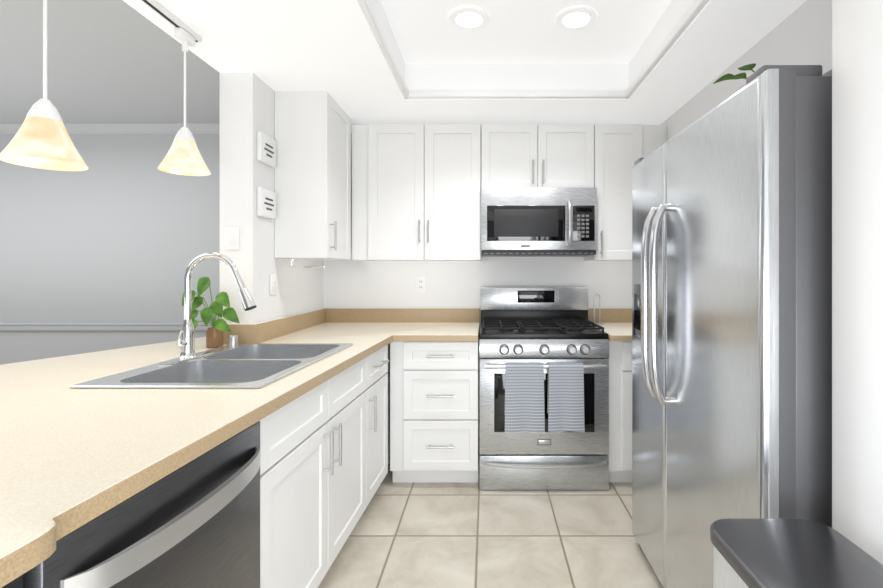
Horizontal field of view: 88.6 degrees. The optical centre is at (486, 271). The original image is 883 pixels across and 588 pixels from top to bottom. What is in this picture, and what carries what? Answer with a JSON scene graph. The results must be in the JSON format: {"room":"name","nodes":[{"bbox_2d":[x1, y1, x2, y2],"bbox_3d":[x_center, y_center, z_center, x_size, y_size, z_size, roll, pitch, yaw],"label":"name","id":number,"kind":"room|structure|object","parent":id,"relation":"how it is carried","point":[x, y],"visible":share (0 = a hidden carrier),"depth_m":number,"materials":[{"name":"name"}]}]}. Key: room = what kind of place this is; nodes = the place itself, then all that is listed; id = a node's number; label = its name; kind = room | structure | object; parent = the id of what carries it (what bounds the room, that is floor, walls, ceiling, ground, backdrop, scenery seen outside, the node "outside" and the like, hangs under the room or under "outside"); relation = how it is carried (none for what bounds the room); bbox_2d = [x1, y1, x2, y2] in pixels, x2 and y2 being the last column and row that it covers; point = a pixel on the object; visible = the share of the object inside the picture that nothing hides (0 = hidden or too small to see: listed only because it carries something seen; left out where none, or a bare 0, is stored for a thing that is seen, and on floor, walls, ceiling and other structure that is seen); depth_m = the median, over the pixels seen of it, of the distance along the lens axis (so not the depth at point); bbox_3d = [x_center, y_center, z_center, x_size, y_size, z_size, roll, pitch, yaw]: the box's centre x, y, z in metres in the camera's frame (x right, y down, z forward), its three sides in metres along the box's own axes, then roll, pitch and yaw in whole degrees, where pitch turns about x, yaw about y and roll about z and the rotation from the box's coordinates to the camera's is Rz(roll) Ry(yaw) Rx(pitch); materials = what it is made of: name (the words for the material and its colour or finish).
{"room":"kitchen","nodes":[
{"label":"kitchen","id":0,"kind":"room"},
{"bbox_2d":[0,123,219,364],"bbox_3d":[-3.678,0.000,3.305,4.645,2.560,0.170,0,0,0],"label":"wall","id":1,"kind":"structure","parent":0,"point":[97,258],"depth_m":3.27,"materials":[{"name":"grey paint"}]},
{"bbox_2d":[0,0,219,122],"bbox_3d":[-3.678,-1.173,0.135,4.645,0.215,6.270,0,0,0],"label":"ceiling","id":2,"kind":"structure","parent":0,"point":[107,62],"depth_m":2.33,"materials":[{"name":"white paint"}]},
{"bbox_2d":[140,0,201,42],"bbox_3d":[-1.245,-0.998,1.120,0.036,0.023,1.640,0,0,0],"label":"track rail","id":3,"kind":"object","parent":2,"relation":"attached to","point":[154,5],"visible":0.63,"depth_m":1.75,"materials":[{"name":"white painted metal"},{"name":"dark plastic"}]},
{"bbox_2d":[0,0,88,170],"bbox_3d":[-1.245,-0.645,1.268,0.184,0.682,0.184,0,0,0],"label":"pendant light","id":4,"kind":"object","parent":3,"relation":"hanging from","point":[42,141],"visible":1,"depth_m":1.25,"materials":[{"name":"white glass"}]},
{"bbox_2d":[158,27,210,175],"bbox_3d":[-1.245,-0.700,1.855,0.184,0.572,0.184,0,0,0],"label":"pendant light","id":5,"kind":"object","parent":3,"relation":"hanging from","point":[183,157],"visible":1,"depth_m":1.83,"materials":[{"name":"white glass"}]},
{"bbox_2d":[220,73,323,323],"bbox_3d":[-1.270,0.125,2.775,0.169,2.310,0.990,0,0,0],"label":"wall","id":6,"kind":"structure","parent":0,"point":[247,103],"depth_m":2.28,"materials":[{"name":"white paint"}]},
{"bbox_2d":[225,227,238,249],"bbox_3d":[-1.290,-0.170,2.273,0.072,0.116,0.009,0,0,0],"label":"switch plate","id":7,"kind":"object","parent":6,"relation":"attached to","point":[231,233],"visible":1,"depth_m":2.27,"materials":[{"name":"white plastic"}]},
{"bbox_2d":[257,131,275,167],"bbox_3d":[-1.172,-0.650,2.400,0.024,0.150,0.170,0,0,0],"label":"sign plaque","id":8,"kind":"object","parent":6,"relation":"attached to","point":[266,146],"visible":1,"depth_m":2.37,"materials":[{"name":"white plastic"}]},
{"bbox_2d":[257,187,275,218],"bbox_3d":[-1.172,-0.365,2.400,0.024,0.150,0.170,0,0,0],"label":"sign plaque","id":9,"kind":"object","parent":6,"relation":"attached to","point":[266,199],"visible":1,"depth_m":2.37,"materials":[{"name":"white plastic"}]},
{"bbox_2d":[270,274,276,294],"bbox_3d":[-1.180,0.070,2.490,0.008,0.116,0.072,0,0,0],"label":"outlet","id":10,"kind":"object","parent":6,"relation":"attached to","point":[273,277],"visible":1,"depth_m":2.48,"materials":[{"name":"white plastic"}]},
{"bbox_2d":[275,91,350,267],"bbox_3d":[-1.019,-0.515,2.740,0.330,0.984,0.459,0,0,0],"label":"upper cabinet","id":11,"kind":"object","parent":6,"relation":"attached to","point":[313,132],"visible":1,"depth_m":2.51,"materials":[{"name":"white wood"}]},
{"bbox_2d":[123,0,806,132],"bbox_3d":[-0.022,-1.145,0.135,2.665,0.270,6.270,0,0,0],"label":"ceiling soffit","id":12,"kind":"structure","parent":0,"point":[330,46],"depth_m":2.13,"materials":[{"name":"white paint"}]},
{"bbox_2d":[358,0,708,98],"bbox_3d":[0.175,-1.147,1.745,1.320,0.266,1.790,0,0,0],"label":"ceiling tray","id":13,"kind":"object","parent":12,"relation":"in","point":[522,53],"depth_m":2.40,"materials":[{"name":"white paint"}]},
{"bbox_2d":[448,5,489,30],"bbox_3d":[-0.086,-1.214,2.160,0.204,0.012,0.204,0,0,0],"label":"recessed light","id":14,"kind":"object","parent":13,"relation":"in","point":[467,17],"visible":1,"depth_m":2.15,"materials":[{"name":"white plastic"}]},
{"bbox_2d":[554,5,597,30],"bbox_3d":[0.427,-1.214,2.160,0.204,0.012,0.204,0,0,0],"label":"recessed light","id":15,"kind":"object","parent":13,"relation":"in","point":[579,17],"visible":1,"depth_m":2.15,"materials":[{"name":"white plastic"}]},
{"bbox_2d":[324,133,631,325],"bbox_3d":[-0.022,0.000,3.330,2.665,2.560,0.120,0,0,0],"label":"wall","id":16,"kind":"structure","parent":0,"point":[351,283],"depth_m":3.27,"materials":[{"name":"white paint"}]},
{"bbox_2d":[352,124,480,260],"bbox_3d":[-0.466,-0.525,3.090,0.852,0.890,0.356,0,0,0],"label":"upper cabinet","id":17,"kind":"object","parent":16,"relation":"attached to","point":[416,188],"visible":0.98,"depth_m":2.96,"materials":[{"name":"white wood"}]},
{"bbox_2d":[416,276,425,291],"bbox_3d":[-0.480,0.090,3.264,0.072,0.116,0.008,0,0,0],"label":"outlet","id":18,"kind":"object","parent":16,"relation":"attached to","point":[420,280],"visible":1,"depth_m":3.26,"materials":[{"name":"white plastic"}]},
{"bbox_2d":[481,124,593,187],"bbox_3d":[0.333,-0.756,3.090,0.741,0.428,0.356,0,0,0],"label":"upper cabinet","id":19,"kind":"object","parent":16,"relation":"attached to","point":[512,155],"visible":0.93,"depth_m":2.96,"materials":[{"name":"white wood"}]},
{"bbox_2d":[481,188,596,256],"bbox_3d":[0.333,-0.326,3.043,0.741,0.428,0.449,0,0,0],"label":"microwave","id":20,"kind":"object","parent":19,"relation":"attached to","point":[515,222],"visible":1,"depth_m":2.88,"materials":[{"name":"grey metal"}]},
{"bbox_2d":[584,124,666,260],"bbox_3d":[0.947,-0.525,3.090,0.483,0.890,0.356,0,0,0],"label":"upper cabinet","id":21,"kind":"object","parent":16,"relation":"attached to","point":[617,147],"visible":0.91,"depth_m":2.96,"materials":[{"name":"white wood"}]},
{"bbox_2d":[318,462,661,587],"bbox_3d":[-1.500,1.310,0.195,9.000,0.060,6.390,0,0,0],"label":"floor","id":22,"kind":"structure","parent":0,"point":[409,534],"depth_m":2.15,"materials":[{"name":"tile"}]},
{"bbox_2d":[2,421,259,587],"bbox_3d":[-1.037,0.846,0.743,0.895,0.868,1.065,0,0,0],"label":"dishwasher","id":23,"kind":"object","parent":22,"relation":"on","point":[198,525],"visible":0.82,"depth_m":0.94,"materials":[{"name":"silver metal"}]},
{"bbox_2d":[260,343,389,587],"bbox_3d":[-0.987,0.844,2.273,0.886,0.872,1.990,0,0,0],"label":"base cabinet","id":24,"kind":"object","parent":22,"relation":"on","point":[325,453],"visible":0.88,"depth_m":1.69,"materials":[{"name":"white wood"}]},
{"bbox_2d":[0,308,479,587],"bbox_3d":[-1.255,0.334,1.716,1.907,0.145,3.587,0,0,14],"label":"countertop","id":25,"kind":"structure","parent":24,"relation":"on","point":[69,456],"depth_m":1.17,"materials":[{"name":"laminate"}]},
{"bbox_2d":[158,252,256,363],"bbox_3d":[-1.111,0.137,1.954,0.318,0.438,0.439,0,0,0],"label":"faucet","id":26,"kind":"object","parent":25,"relation":"on","point":[186,340],"visible":1,"depth_m":1.84,"materials":[{"name":"silver metal"}]},
{"bbox_2d":[69,343,352,387],"bbox_3d":[-0.989,0.468,1.830,0.638,0.224,0.840,0,0,0],"label":"sink","id":27,"kind":"object","parent":25,"relation":"in","point":[246,365],"visible":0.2,"depth_m":1.82,"materials":[{"name":"metal"}]},
{"bbox_2d":[182,277,239,347],"bbox_3d":[-1.317,0.194,2.163,0.262,0.343,0.126,0,0,0],"label":"pothos plant","id":28,"kind":"object","parent":25,"relation":"on","point":[214,335],"visible":0.94,"depth_m":2.14,"materials":[{"name":"leaf"},{"name":"terracotta"}]},
{"bbox_2d":[390,331,479,481],"bbox_3d":[-0.313,0.844,2.939,0.522,0.872,0.658,0,0,0],"label":"base cabinet","id":29,"kind":"object","parent":22,"relation":"on","point":[434,386],"visible":0.98,"depth_m":2.65,"materials":[{"name":"white wood"}]},
{"bbox_2d":[479,287,608,489],"bbox_3d":[0.335,0.694,2.908,0.758,1.172,0.684,0,0,0],"label":"range","id":30,"kind":"object","parent":22,"relation":"on","point":[545,325],"visible":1,"depth_m":2.63,"materials":[{"name":"grey metal"}]},
{"bbox_2d":[505,363,544,432],"bbox_3d":[0.214,0.719,2.574,0.228,0.395,0.066,0,0,0],"label":"dish towel","id":31,"kind":"object","parent":30,"relation":"hanging from","point":[524,382],"visible":1,"depth_m":2.55,"materials":[{"name":"grey fabric"}]},
{"bbox_2d":[547,363,584,431],"bbox_3d":[0.450,0.715,2.574,0.208,0.388,0.066,0,0,0],"label":"dish towel","id":32,"kind":"object","parent":30,"relation":"hanging from","point":[565,393],"visible":1,"depth_m":2.55,"materials":[{"name":"grey fabric"}]},
{"bbox_2d":[608,341,631,481],"bbox_3d":[0.954,0.844,2.958,0.468,0.872,0.620,0,0,0],"label":"base cabinet","id":33,"kind":"object","parent":22,"relation":"on","point":[620,353],"visible":0.26,"depth_m":2.67,"materials":[{"name":"white wood"}]},
{"bbox_2d":[588,308,631,341],"bbox_3d":[0.954,0.334,2.946,0.468,0.145,0.645,0,0,0],"label":"countertop","id":34,"kind":"structure","parent":33,"relation":"on","point":[617,322],"depth_m":3.25,"materials":[{"name":"laminate"}]},
{"bbox_2d":[593,294,601,324],"bbox_3d":[0.762,0.259,3.120,0.072,0.214,0.072,0,0,0],"label":"paper towel holder","id":35,"kind":"object","parent":34,"relation":"on","point":[599,323],"visible":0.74,"depth_m":3.12,"materials":[{"name":"silver metal"}]},
{"bbox_2d":[632,65,831,587],"bbox_3d":[0.896,0.381,1.619,0.584,1.799,1.012,0,0,0],"label":"refrigerator","id":36,"kind":"object","parent":22,"relation":"on","point":[732,214],"visible":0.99,"depth_m":1.25,"materials":[{"name":"grey metal"}]},
{"bbox_2d":[713,63,755,83],"bbox_3d":[0.789,-0.547,1.336,0.176,0.117,0.165,0,0,0],"label":"potted plant","id":37,"kind":"object","parent":36,"relation":"on","point":[728,76],"visible":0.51,"depth_m":1.32,"materials":[{"name":"green plant"}]},
{"bbox_2d":[822,69,831,75],"bbox_3d":[1.025,-0.528,1.198,0.250,0.080,0.145,0,0,0],"label":"box","id":38,"kind":"object","parent":36,"relation":"on","point":[829,73],"visible":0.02,"depth_m":1.19,"materials":[{"name":"grey"}]},
{"bbox_2d":[710,519,882,587],"bbox_3d":[0.592,0.905,0.686,0.261,0.750,0.573,0,0,0],"label":"trash can","id":39,"kind":"object","parent":22,"relation":"on","point":[747,553],"visible":1,"depth_m":0.85,"materials":[{"name":"metal"}]},
{"bbox_2d":[661,0,831,140],"bbox_3d":[1.250,0.000,2.155,0.120,2.560,2.230,0,0,0],"label":"wall","id":40,"kind":"structure","parent":0,"point":[804,37],"depth_m":1.82,"materials":[{"name":"white paint"}]},
{"bbox_2d":[832,0,882,564],"bbox_3d":[1.054,0.000,-0.974,0.512,2.560,4.052,0,0,0],"label":"wall","id":41,"kind":"structure","parent":0,"point":[857,25],"depth_m":0.97,"materials":[{"name":"white paint"}]}
]}

